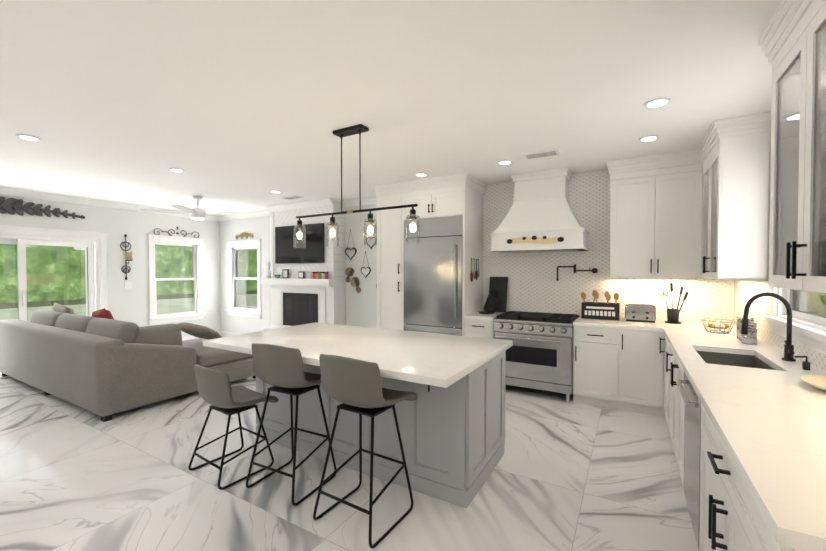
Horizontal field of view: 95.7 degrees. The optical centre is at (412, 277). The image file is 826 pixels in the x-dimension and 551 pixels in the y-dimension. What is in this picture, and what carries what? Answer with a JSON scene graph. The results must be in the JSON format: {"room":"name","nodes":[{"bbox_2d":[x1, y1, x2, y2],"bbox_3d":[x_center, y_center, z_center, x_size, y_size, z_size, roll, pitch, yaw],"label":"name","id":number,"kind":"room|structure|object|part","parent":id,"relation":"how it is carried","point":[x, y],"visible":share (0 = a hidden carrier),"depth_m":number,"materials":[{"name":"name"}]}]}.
{"room":"open-plan kitchen","nodes":[
{"label":"open-plan kitchen","id":0,"kind":"room"},
{"bbox_2d":[0,195,220,336],"bbox_3d":[-6.229,0.015,5.740,0.160,2.750,7.120,1,1,30],"label":"wall","id":1,"kind":"structure","parent":0,"point":[132,303],"depth_m":7.12,"materials":[{"name":"white paint"}]},
{"bbox_2d":[0,197,84,218],"bbox_3d":[-6.218,-1.112,5.506,0.085,0.330,2.205,1,1,30],"label":"wall art","id":2,"kind":"object","parent":1,"relation":"attached to","point":[7,205],"visible":0.98,"depth_m":5.83,"materials":[{"name":"grey metal"}]},
{"bbox_2d":[0,225,107,320],"bbox_3d":[-6.136,0.295,5.870,0.194,2.185,2.170,1,1,30],"label":"door frame","id":3,"kind":"structure","parent":1,"relation":"in","point":[94,243],"depth_m":6.23,"materials":[{"name":"white wood"}]},
{"bbox_2d":[0,186,217,220],"bbox_3d":[-6.084,-1.307,5.703,0.105,0.105,6.680,1,1,30],"label":"crown molding","id":4,"kind":"structure","parent":1,"relation":"attached to","point":[133,207],"depth_m":6.39,"materials":[{"name":"white wood"}]},
{"bbox_2d":[120,234,132,279],"bbox_3d":[-5.313,-0.391,6.971,0.195,0.864,0.177,1,1,30],"label":"wall sconce","id":5,"kind":"object","parent":1,"relation":"attached to","point":[128,255],"visible":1,"depth_m":6.98,"materials":[{"name":"black metal"}]},
{"bbox_2d":[124,282,131,288],"bbox_3d":[-5.370,0.138,7.048,0.010,0.120,0.120,1,1,30],"label":"switch plate","id":6,"kind":"object","parent":1,"relation":"attached to","point":[127,285],"visible":1,"depth_m":7.04,"materials":[{"name":"white plastic"}]},
{"bbox_2d":[154,226,198,237],"bbox_3d":[-4.911,-0.964,7.803,0.022,0.227,0.909,1,1,30],"label":"wall art","id":7,"kind":"object","parent":1,"relation":"attached to","point":[174,232],"visible":0.96,"depth_m":7.73,"materials":[{"name":"brown metal"}]},
{"bbox_2d":[148,234,205,324],"bbox_3d":[-4.969,0.024,7.848,0.220,1.780,1.120,1,1,30],"label":"window","id":8,"kind":"structure","parent":1,"relation":"in","point":[197,271],"depth_m":7.85,"materials":[{"name":"white wood"}]},
{"bbox_2d":[182,331,219,340],"bbox_3d":[-4.989,1.301,7.719,0.015,0.110,2.170,1,1,30],"label":"baseboard","id":9,"kind":"structure","parent":1,"relation":"attached to","point":[185,337],"depth_m":8.03,"materials":[{"name":"white wood"}]},
{"bbox_2d":[220,204,376,333],"bbox_3d":[-0.447,0.004,6.404,9.170,2.750,0.160,1,1,30],"label":"wall","id":10,"kind":"structure","parent":0,"point":[361,309],"depth_m":6.75,"materials":[{"name":"white paint"}]},
{"bbox_2d":[220,331,240,336],"bbox_3d":[-3.772,1.292,8.257,1.520,0.110,0.015,1,1,30],"label":"baseboard","id":11,"kind":"structure","parent":10,"relation":"attached to","point":[224,334],"depth_m":8.51,"materials":[{"name":"white wood"}]},
{"bbox_2d":[225,239,261,317],"bbox_3d":[-3.691,0.012,8.255,1.190,1.670,0.220,1,1,30],"label":"window","id":12,"kind":"structure","parent":10,"relation":"in","point":[243,278],"depth_m":8.31,"materials":[{"name":"white wood"}]},
{"bbox_2d":[218,210,269,220],"bbox_3d":[-3.518,-1.347,8.012,1.979,0.105,0.105,1,1,30],"label":"crown molding","id":13,"kind":"structure","parent":10,"relation":"attached to","point":[261,213],"depth_m":8.07,"materials":[{"name":"white wood"}]},
{"bbox_2d":[236,232,252,238],"bbox_3d":[-3.680,-0.932,8.159,0.610,0.168,0.024,1,1,30],"label":"wall art","id":14,"kind":"object","parent":10,"relation":"attached to","point":[246,235],"visible":0.96,"depth_m":8.15,"materials":[{"name":"gold metal"}]},
{"bbox_2d":[345,230,356,259],"bbox_3d":[-1.111,-0.586,6.673,0.260,0.556,0.018,1,1,30],"label":"wall art","id":15,"kind":"object","parent":10,"relation":"attached to","point":[350,254],"depth_m":6.67,"materials":[{"name":"black"}]},
{"bbox_2d":[345,268,360,292],"bbox_3d":[-1.075,0.043,6.639,0.350,0.460,0.085,1,1,30],"label":"wall art","id":16,"kind":"object","parent":10,"relation":"attached to","point":[354,281],"depth_m":6.61,"materials":[{"name":"brown wood"}]},
{"bbox_2d":[342,196,375,206],"bbox_3d":[-0.737,-1.319,6.396,1.189,0.105,0.105,1,1,30],"label":"crown molding","id":17,"kind":"structure","parent":10,"relation":"attached to","point":[368,200],"depth_m":6.50,"materials":[{"name":"white wood"}]},
{"bbox_2d":[361,251,370,277],"bbox_3d":[-0.826,-0.229,6.514,0.220,0.472,0.018,1,1,30],"label":"wall art","id":18,"kind":"object","parent":10,"relation":"attached to","point":[365,271],"depth_m":6.51,"materials":[{"name":"black"}]},
{"bbox_2d":[366,237,374,248],"bbox_3d":[-0.721,-0.601,6.449,0.240,0.217,0.014,1,1,30],"label":"wall art","id":19,"kind":"object","parent":10,"relation":"attached to","point":[372,240],"depth_m":6.44,"materials":[{"name":"black"}]},
{"bbox_2d":[399,188,434,215],"bbox_3d":[0.244,-1.021,5.485,0.531,0.389,0.698,1,1,30],"label":"upper cabinet","id":20,"kind":"object","parent":10,"relation":"attached to","point":[424,197],"depth_m":5.17,"materials":[{"name":"white wood"}]},
{"bbox_2d":[435,184,482,223],"bbox_3d":[0.601,-1.017,5.278,0.505,0.389,0.698,1,1,30],"label":"upper cabinet","id":21,"kind":"object","parent":10,"relation":"attached to","point":[450,196],"depth_m":4.98,"materials":[{"name":"white wood"}]},
{"bbox_2d":[491,188,590,255],"bbox_3d":[1.607,-0.668,4.761,1.070,0.650,0.569,1,1,30],"label":"range hood","id":22,"kind":"object","parent":10,"relation":"attached to","point":[548,221],"depth_m":4.66,"materials":[{"name":"white wood"}]},
{"bbox_2d":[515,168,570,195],"bbox_3d":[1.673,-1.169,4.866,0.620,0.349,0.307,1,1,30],"label":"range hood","id":23,"kind":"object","parent":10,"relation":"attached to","point":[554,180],"depth_m":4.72,"materials":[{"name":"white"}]},
{"bbox_2d":[607,160,706,279],"bbox_3d":[2.715,-0.598,4.212,0.870,1.190,0.407,1,1,30],"label":"upper cabinet","id":24,"kind":"object","parent":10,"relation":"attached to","point":[657,216],"depth_m":4.08,"materials":[{"name":"white wood"}]},
{"bbox_2d":[707,156,746,279],"bbox_3d":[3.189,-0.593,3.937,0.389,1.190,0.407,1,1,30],"label":"upper cabinet","id":25,"kind":"object","parent":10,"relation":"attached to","point":[726,220],"depth_m":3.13,"materials":[{"name":"white wood"}]},
{"bbox_2d":[0,336,698,550],"bbox_3d":[-2.196,1.490,3.420,9.490,0.120,7.120,1,1,30],"label":"floor","id":26,"kind":"structure","parent":0,"point":[564,475],"depth_m":2.54,"materials":[{"name":"stone"}]},
{"bbox_2d":[0,302,255,421],"bbox_3d":[-4.019,0.877,5.268,3.350,1.042,1.900,1,1,30],"label":"sofa","id":27,"kind":"object","parent":26,"relation":"on","point":[104,364],"visible":0.98,"depth_m":4.20,"materials":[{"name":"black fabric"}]},
{"bbox_2d":[188,364,278,489],"bbox_3d":[-1.358,1.032,2.833,0.476,0.816,0.486,1,1,35],"label":"bar stool","id":28,"kind":"object","parent":26,"relation":"on","point":[217,391],"visible":0.96,"depth_m":2.69,"materials":[{"name":"grey leather"}]},
{"bbox_3d":[-1.358,0.803,2.830,0.486,0.365,0.493,1,1,35],"label":"seat","id":29,"kind":"part","parent":28,"relation":"part of","materials":[{"name":"grey leather"}]},
{"bbox_2d":[256,376,302,452],"bbox_3d":[-0.962,0.986,3.568,0.587,0.884,0.832,1,1,30],"label":"base cabinet","id":30,"kind":"object","parent":26,"relation":"on","point":[277,417],"depth_m":3.22,"materials":[{"name":"grey wood"}]},
{"bbox_2d":[246,343,336,505],"bbox_3d":[-0.841,0.935,2.647,0.476,1.016,0.486,1,1,27],"label":"bar stool","id":31,"kind":"object","parent":26,"relation":"on","point":[280,369],"visible":0.85,"depth_m":2.47,"materials":[{"name":"grey leather"}]},
{"bbox_3d":[-0.841,0.606,2.641,0.486,0.365,0.493,1,1,27],"label":"seat","id":32,"kind":"part","parent":31,"relation":"part of","materials":[{"name":"grey leather"}]},
{"bbox_2d":[260,199,344,330],"bbox_3d":[-2.089,-0.004,6.901,1.750,2.749,0.628,1,1,30],"label":"chimney breast","id":33,"kind":"object","parent":26,"relation":"on","point":[295,301],"visible":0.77,"depth_m":6.76,"materials":[{"name":"white paint"}]},
{"bbox_2d":[267,261,288,277],"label":"mantel decor","id":34,"kind":"object","parent":33,"relation":"on","point":[285,272],"depth_m":7.05,"materials":[{"name":"white ceramic"}]},
{"bbox_2d":[275,223,323,263],"bbox_3d":[-2.096,-0.620,6.879,1.240,0.700,0.056,1,1,30],"label":"flat-screen tv","id":35,"kind":"object","parent":33,"relation":"attached to","point":[286,252],"visible":0.94,"depth_m":6.83,"materials":[{"name":"black plastic"}]},
{"bbox_2d":[298,271,327,278],"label":"mantel decor","id":36,"kind":"object","parent":33,"relation":"on","point":[316,275],"depth_m":6.59,"materials":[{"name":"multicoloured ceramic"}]},
{"bbox_2d":[299,366,402,486],"bbox_3d":[-0.333,0.992,3.202,1.111,0.884,0.832,1,1,30],"label":"panel","id":37,"kind":"object","parent":26,"relation":"on","point":[345,443],"depth_m":2.81,"materials":[{"name":"grey"}]},
{"bbox_2d":[313,354,417,548],"bbox_3d":[-0.286,0.942,2.289,0.476,1.016,0.486,1,1,32],"label":"bar stool","id":38,"kind":"object","parent":26,"relation":"on","point":[353,385],"visible":1,"depth_m":2.12,"materials":[{"name":"grey plastic"}]},
{"bbox_3d":[-0.285,0.612,2.284,0.486,0.365,0.493,1,1,32],"label":"seat","id":39,"kind":"part","parent":38,"relation":"part of","materials":[{"name":"grey leather"}]},
{"bbox_2d":[376,196,402,329],"bbox_3d":[-0.162,0.120,5.741,0.470,2.540,0.698,1,1,30],"label":"tall cabinet","id":40,"kind":"object","parent":26,"relation":"on","point":[387,220],"depth_m":5.46,"materials":[{"name":"white wood"}]},
{"bbox_2d":[399,208,482,335],"bbox_3d":[0.413,0.254,5.403,0.926,2.282,0.707,1,1,30],"label":"refrigerator","id":41,"kind":"object","parent":26,"relation":"on","point":[436,289],"depth_m":5.08,"materials":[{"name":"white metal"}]},
{"bbox_2d":[375,173,485,335],"bbox_3d":[0.238,0.021,5.458,1.445,2.749,0.780,1,1,30],"label":"tall cabinet","id":42,"kind":"object","parent":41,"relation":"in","point":[426,286],"depth_m":5.14,"materials":[{"name":"white"}]},
{"bbox_2d":[470,258,474,281],"bbox_3d":[0.786,-0.102,5.014,0.030,0.318,0.082,1,1,30],"label":"hanging utensil","id":43,"kind":"object","parent":41,"relation":"hanging from","point":[474,274],"depth_m":5.01,"materials":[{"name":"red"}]},
{"bbox_2d":[475,259,479,279],"bbox_3d":[0.876,-0.115,5.169,0.029,0.297,0.229,1,1,30],"label":"hanging utensil","id":44,"kind":"object","parent":41,"relation":"hanging from","point":[477,274],"depth_m":5.17,"materials":[{"name":"black"}]},
{"bbox_2d":[403,350,504,508],"bbox_3d":[0.296,0.998,2.837,0.586,0.884,0.832,1,1,30],"label":"base cabinet","id":45,"kind":"object","parent":26,"relation":"on","point":[451,421],"depth_m":2.48,"materials":[{"name":"grey wood"}]},
{"bbox_2d":[203,322,512,389],"bbox_3d":[-0.448,0.529,3.027,2.170,0.045,1.265,1,1,30],"label":"countertop","id":46,"kind":"structure","parent":45,"relation":"on","point":[440,360],"depth_m":2.75,"materials":[{"name":"white stone"}]},
{"bbox_2d":[463,316,494,338],"bbox_3d":[1.005,0.955,5.052,0.390,0.894,0.738,1,1,30],"label":"base cabinet","id":47,"kind":"object","parent":26,"relation":"on","point":[473,326],"depth_m":4.76,"materials":[{"name":"white wood"}]},
{"bbox_2d":[495,312,578,402],"bbox_3d":[1.570,0.960,4.724,1.041,0.894,0.738,1,1,30],"label":"range","id":48,"kind":"object","parent":26,"relation":"on","point":[544,354],"depth_m":4.35,"materials":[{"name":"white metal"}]},
{"bbox_2d":[579,324,614,407],"bbox_3d":[2.187,0.966,4.365,0.513,0.894,0.738,1,1,30],"label":"base cabinet","id":49,"kind":"object","parent":26,"relation":"on","point":[594,339],"depth_m":4.11,"materials":[{"name":"white wood"}]},
{"bbox_2d":[611,328,662,414],"bbox_3d":[2.505,0.970,4.163,0.483,0.894,0.767,1,1,30],"label":"base cabinet","id":50,"kind":"object","parent":26,"relation":"on","point":[632,349],"depth_m":3.92,"materials":[{"name":"white wood"}]},
{"bbox_2d":[655,332,666,419],"bbox_3d":[2.681,0.990,3.421,0.739,0.879,0.521,1,1,30],"label":"base cabinet","id":51,"kind":"object","parent":26,"relation":"on","point":[660,340],"depth_m":3.80,"materials":[{"name":"white wood"}]},
{"bbox_2d":[679,364,694,517],"bbox_3d":[1.841,1.016,1.921,0.683,0.879,0.721,1,1,30],"label":"dishwasher","id":52,"kind":"object","parent":26,"relation":"on","point":[686,393],"depth_m":2.18,"materials":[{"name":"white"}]},
{"bbox_2d":[667,344,754,463],"bbox_3d":[2.496,0.997,3.039,0.674,0.879,0.569,1,1,30],"label":"base cabinet","id":53,"kind":"object","parent":26,"relation":"on","point":[744,359],"depth_m":2.83,"materials":[{"name":"white wood"}]},
{"bbox_2d":[691,392,790,550],"bbox_3d":[1.409,1.029,1.178,0.683,0.879,1.121,1,1,30],"label":"base cabinet","id":54,"kind":"object","parent":26,"relation":"on","point":[726,516],"depth_m":1.37,"materials":[{"name":"white wood"}]},
{"bbox_2d":[663,328,825,550],"bbox_3d":[1.964,0.551,2.128,0.689,0.039,3.395,1,1,30],"label":"countertop","id":55,"kind":"structure","parent":54,"relation":"on","point":[771,421],"depth_m":1.41,"materials":[{"name":"white stone"}]},
{"bbox_2d":[696,351,774,369],"bbox_3d":[2.141,0.650,2.515,0.388,0.171,0.684,1,1,30],"label":"sink","id":56,"kind":"object","parent":55,"relation":"in","point":[731,358],"depth_m":2.76,"materials":[{"name":"silver metal"}]},
{"bbox_2d":[736,318,756,337],"bbox_3d":[2.724,0.429,3.040,0.102,0.172,0.102,0,1,21],"label":"jar","id":57,"kind":"object","parent":55,"relation":"on","point":[751,321],"depth_m":3.11,"materials":[{"name":"silver metal"}]},
{"bbox_2d":[737,323,756,344],"bbox_3d":[2.642,0.446,2.938,0.092,0.142,0.092,0,1,21],"label":"jar","id":58,"kind":"object","parent":55,"relation":"on","point":[750,338],"depth_m":2.93,"materials":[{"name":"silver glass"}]},
{"bbox_2d":[741,292,809,369],"bbox_3d":[2.256,0.312,2.336,0.267,0.433,0.308,1,1,30],"label":"faucet","id":59,"kind":"object","parent":55,"relation":"on","point":[788,361],"depth_m":2.38,"materials":[{"name":"black metal"}]},
{"bbox_2d":[801,375,825,390],"bbox_3d":[2.000,0.519,1.797,0.180,0.036,0.300,1,1,30],"label":"plate","id":60,"kind":"object","parent":55,"relation":"on","point":[818,381],"visible":1,"depth_m":1.88,"materials":[{"name":"beige ceramic"}]},
{"bbox_2d":[0,0,780,215],"bbox_3d":[-2.196,-1.379,3.371,9.490,0.120,7.120,1,1,30],"label":"ceiling","id":61,"kind":"structure","parent":0,"point":[240,106],"depth_m":2.59,"materials":[{"name":"white paint"}]},
{"bbox_2d":[16,134,41,140],"bbox_3d":[-3.603,-1.315,3.508,0.169,0.012,0.169,0,1,24],"label":"recessed light","id":62,"kind":"object","parent":61,"relation":"in","point":[22,136],"depth_m":3.49,"materials":[{"name":"white"}]},
{"bbox_2d":[168,168,184,171],"bbox_3d":[-2.927,-1.335,4.630,0.169,0.012,0.169,0,1,21],"label":"recessed light","id":63,"kind":"object","parent":61,"relation":"in","point":[170,169],"depth_m":4.62,"materials":[{"name":"white plastic"}]},
{"bbox_2d":[140,196,240,219],"bbox_3d":[-3.587,-1.170,6.338,1.525,0.400,1.474,1,1,30],"label":"ceiling fan","id":64,"kind":"object","parent":61,"relation":"hanging from","point":[197,213],"visible":1,"depth_m":6.17,"materials":[{"name":"white plastic"}]},
{"bbox_2d":[281,195,302,199],"bbox_3d":[-2.061,-1.364,6.359,0.340,0.012,0.180,1,1,30],"label":"ceiling vent","id":65,"kind":"object","parent":61,"relation":"in","point":[288,197],"depth_m":6.31,"materials":[{"name":"white metal"}]},
{"bbox_2d":[265,198,333,212],"bbox_3d":[-2.109,-1.327,6.845,1.630,0.105,0.105,1,1,30],"label":"crown molding","id":66,"kind":"structure","parent":61,"relation":"attached to","point":[325,201],"depth_m":6.80,"materials":[{"name":"white wood"}]},
{"bbox_2d":[294,124,419,247],"bbox_3d":[-0.554,-0.803,3.329,1.396,1.030,0.116,1,1,30],"label":"pendant chandelier","id":67,"kind":"object","parent":61,"relation":"hanging from","point":[359,129],"visible":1,"depth_m":3.27,"materials":[{"name":"black metal"}]},
{"bbox_2d":[415,173,427,176],"bbox_3d":[0.107,-1.338,4.856,0.169,0.012,0.169,0,1,24],"label":"recessed light","id":68,"kind":"object","parent":61,"relation":"in","point":[417,174],"depth_m":4.82,"materials":[{"name":"white"}]},
{"bbox_2d":[497,160,512,164],"bbox_3d":[1.058,-1.329,4.303,0.169,0.012,0.169,0,1,21],"label":"recessed light","id":69,"kind":"object","parent":61,"relation":"in","point":[503,162],"depth_m":4.28,"materials":[{"name":"white"}]},
{"bbox_2d":[523,149,558,159],"bbox_3d":[1.376,-1.324,4.014,0.340,0.012,0.180,1,1,30],"label":"ceiling vent","id":70,"kind":"object","parent":61,"relation":"in","point":[547,153],"depth_m":3.99,"materials":[{"name":"white metal"}]},
{"bbox_2d":[639,135,659,141],"bbox_3d":[2.228,-1.316,3.530,0.169,0.012,0.169,0,1,-9],"label":"recessed light","id":71,"kind":"object","parent":61,"relation":"in","point":[648,138],"depth_m":3.51,"materials":[{"name":"white plastic"}]},
{"bbox_2d":[644,97,670,108],"bbox_3d":[1.818,-1.303,2.785,0.169,0.012,0.169,0,1,24],"label":"recessed light","id":72,"kind":"object","parent":61,"relation":"in","point":[656,102],"depth_m":2.77,"materials":[{"name":"white"}]},
{"bbox_2d":[467,312,746,331],"bbox_3d":[2.066,0.500,4.440,2.837,0.063,0.717,1,1,30],"label":"countertop","id":73,"kind":"structure","parent":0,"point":[622,323],"depth_m":4.17,"materials":[{"name":"white stone"}]},
{"bbox_2d":[479,290,497,313],"bbox_3d":[1.039,0.323,5.091,0.283,0.314,0.100,-1,1,-35],"label":"knife block","id":74,"kind":"object","parent":73,"relation":"on","point":[490,303],"visible":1,"depth_m":5.07,"materials":[{"name":"black"}]},
{"bbox_2d":[489,277,507,311],"bbox_3d":[1.192,0.229,5.257,0.260,0.492,0.098,1,1,30],"label":"cutting board","id":75,"kind":"object","parent":73,"relation":"on","point":[499,285],"visible":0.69,"depth_m":5.23,"materials":[{"name":"black wood"}]},
{"bbox_2d":[581,290,619,320],"bbox_3d":[2.250,0.317,4.505,0.414,0.347,0.182,1,1,30],"label":"crate","id":76,"kind":"object","parent":73,"relation":"on","point":[600,310],"visible":1,"depth_m":4.44,"materials":[{"name":"black wood"}]},
{"bbox_2d":[625,304,655,322],"bbox_3d":[2.598,0.398,4.275,0.300,0.192,0.192,1,1,30],"label":"toaster","id":77,"kind":"object","parent":73,"relation":"on","point":[640,312],"visible":1,"depth_m":4.21,"materials":[{"name":"silver metal"}]},
{"bbox_2d":[659,283,688,323],"bbox_3d":[2.877,0.277,4.129,0.268,0.440,0.150,1,1,30],"label":"utensil holder","id":78,"kind":"object","parent":73,"relation":"on","point":[672,316],"visible":1,"depth_m":4.10,"materials":[{"name":"black"}]},
{"bbox_2d":[701,318,735,333],"bbox_3d":[2.852,0.451,3.499,0.255,0.112,0.255,1,1,30],"label":"basket","id":79,"kind":"object","parent":73,"relation":"on","point":[720,326],"visible":1,"depth_m":3.46,"materials":[{"name":"brown metal"}]},
{"bbox_3d":[1.837,0.096,1.051,0.160,2.750,7.120,1,1,30],"label":"wall","id":80,"kind":"structure","parent":0,"visible":0},
{"bbox_2d":[556,264,597,280],"bbox_3d":[2.076,-0.068,4.741,0.468,0.210,0.152,1,1,30],"label":"pot filler","id":81,"kind":"object","parent":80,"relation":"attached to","point":[594,270],"visible":1,"depth_m":4.72,"materials":[{"name":"black metal"}]},
{"bbox_2d":[637,292,643,302],"bbox_3d":[2.717,0.232,4.458,0.070,0.120,0.004,1,1,30],"label":"outlet","id":82,"kind":"object","parent":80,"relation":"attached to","point":[641,297],"visible":1,"depth_m":4.45,"materials":[{"name":"white plastic"}]},
{"bbox_2d":[763,153,825,353],"bbox_3d":[2.580,-0.272,2.383,0.220,1.400,1.290,1,1,30],"label":"window","id":83,"kind":"structure","parent":80,"relation":"in","point":[808,308],"depth_m":2.53,"materials":[{"name":"white"}]},
{"label":"outside","id":84,"kind":"structure","parent":0,"visible":0},
{"bbox_2d":[74,247,87,315],"bbox_3d":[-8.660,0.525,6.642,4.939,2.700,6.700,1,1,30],"label":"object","id":85,"kind":"object","parent":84,"point":[82,248],"depth_m":10.37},
{"bbox_2d":[0,244,193,321],"bbox_3d":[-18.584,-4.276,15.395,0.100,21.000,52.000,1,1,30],"label":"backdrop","id":86,"kind":"structure","parent":84,"point":[40,271],"depth_m":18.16,"materials":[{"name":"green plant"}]}
]}

